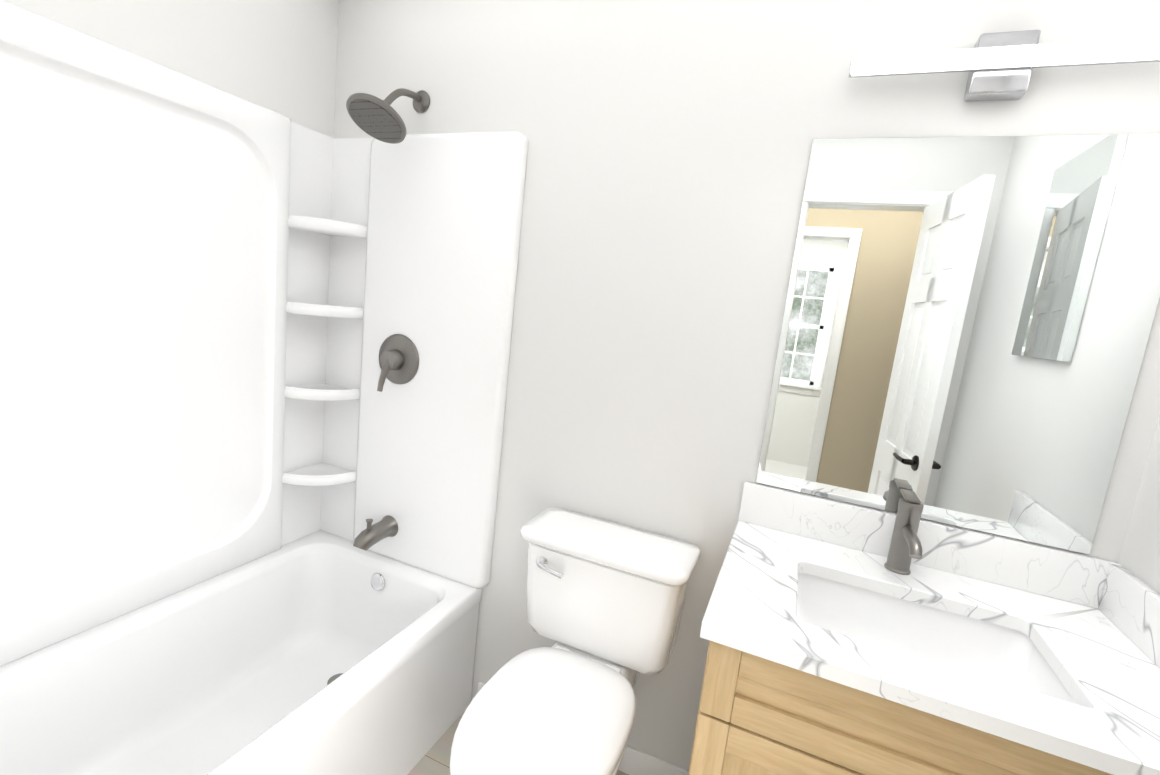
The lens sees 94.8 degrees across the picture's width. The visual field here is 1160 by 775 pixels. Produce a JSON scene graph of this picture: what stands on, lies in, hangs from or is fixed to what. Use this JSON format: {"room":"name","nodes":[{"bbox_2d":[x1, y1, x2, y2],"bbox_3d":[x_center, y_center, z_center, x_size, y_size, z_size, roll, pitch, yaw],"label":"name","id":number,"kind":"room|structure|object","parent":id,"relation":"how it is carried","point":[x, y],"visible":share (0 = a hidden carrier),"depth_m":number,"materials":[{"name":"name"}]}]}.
{"room":"bathroom","nodes":[
{"label":"bathroom","id":0,"kind":"room"},
{"bbox_2d":[2,0,338,137],"bbox_3d":[-1.296,-0.132,1.321,0.120,2.440,1.760,10,10,22],"label":"wall","id":1,"kind":"structure","parent":0,"point":[279,56],"depth_m":1.55,"materials":[{"name":"white paint"}]},
{"bbox_2d":[407,711,627,774],"bbox_3d":[-0.306,1.285,1.056,2.575,0.050,1.760,10,10,22],"label":"floor","id":2,"kind":"structure","parent":0,"point":[435,760],"depth_m":1.66,"materials":[{"name":"tile"}]},
{"bbox_2d":[0,0,527,774],"bbox_3d":[-0.901,0.129,1.182,0.783,2.054,1.518,10,10,22],"label":"bathtub","id":3,"kind":"object","parent":2,"relation":"on","point":[254,360],"visible":1,"depth_m":1.59,"materials":[{"name":"white plastic"}]},
{"bbox_2d":[450,508,700,774],"bbox_3d":[-0.054,0.836,1.331,0.482,0.802,0.715,10,10,22],"label":"toilet","id":4,"kind":"object","parent":2,"relation":"on","point":[605,600],"visible":1,"depth_m":1.38,"materials":[{"name":"white ceramic"}]},
{"bbox_2d":[688,481,1159,774],"bbox_3d":[0.647,0.806,1.118,0.785,1.076,0.563,10,10,22],"label":"bathroom vanity","id":5,"kind":"object","parent":2,"relation":"on","point":[845,638],"visible":1,"depth_m":0.99,"materials":[{"name":"white stone"}]},
{"bbox_2d":[884,488,923,575],"bbox_3d":[0.740,0.344,1.206,0.054,0.176,0.214,10,10,22],"label":"faucet","id":6,"kind":"object","parent":5,"relation":"on","point":[902,544],"depth_m":1.23,"materials":[{"name":"silver metal"}]},
{"bbox_2d":[334,0,1159,770],"bbox_3d":[0.147,-0.021,1.615,2.335,2.440,0.120,10,10,22],"label":"wall","id":7,"kind":"structure","parent":0,"point":[668,158],"depth_m":1.49,"materials":[{"name":"white paint"}]},
{"bbox_2d":[478,682,688,774],"bbox_3d":[-0.003,1.140,1.735,0.780,0.090,0.011,10,10,22],"label":"baseboard","id":8,"kind":"structure","parent":7,"relation":"attached to","point":[636,762],"depth_m":1.64,"materials":[{"name":"white paint"}]},
{"bbox_2d":[756,134,1159,553],"bbox_3d":[0.844,-0.120,1.238,0.706,0.876,0.005,10,10,22],"label":"mirror","id":9,"kind":"object","parent":7,"relation":"attached to","point":[966,328],"visible":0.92,"depth_m":1.22,"materials":[{"name":"clear glass"}]},
{"bbox_2d":[849,30,1159,101],"bbox_3d":[0.886,-0.678,1.115,0.585,0.122,0.084,10,10,22],"label":"vanity light bar","id":10,"kind":"object","parent":7,"relation":"attached to","point":[999,66],"visible":0.98,"depth_m":1.10,"materials":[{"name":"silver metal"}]},
{"bbox_2d":[1118,416,1159,593],"bbox_3d":[0.950,0.257,0.408,0.120,2.440,1.760,10,10,22],"label":"wall","id":11,"kind":"structure","parent":0,"point":[1139,557],"depth_m":1.10,"materials":[{"name":"white paint"}]}
]}

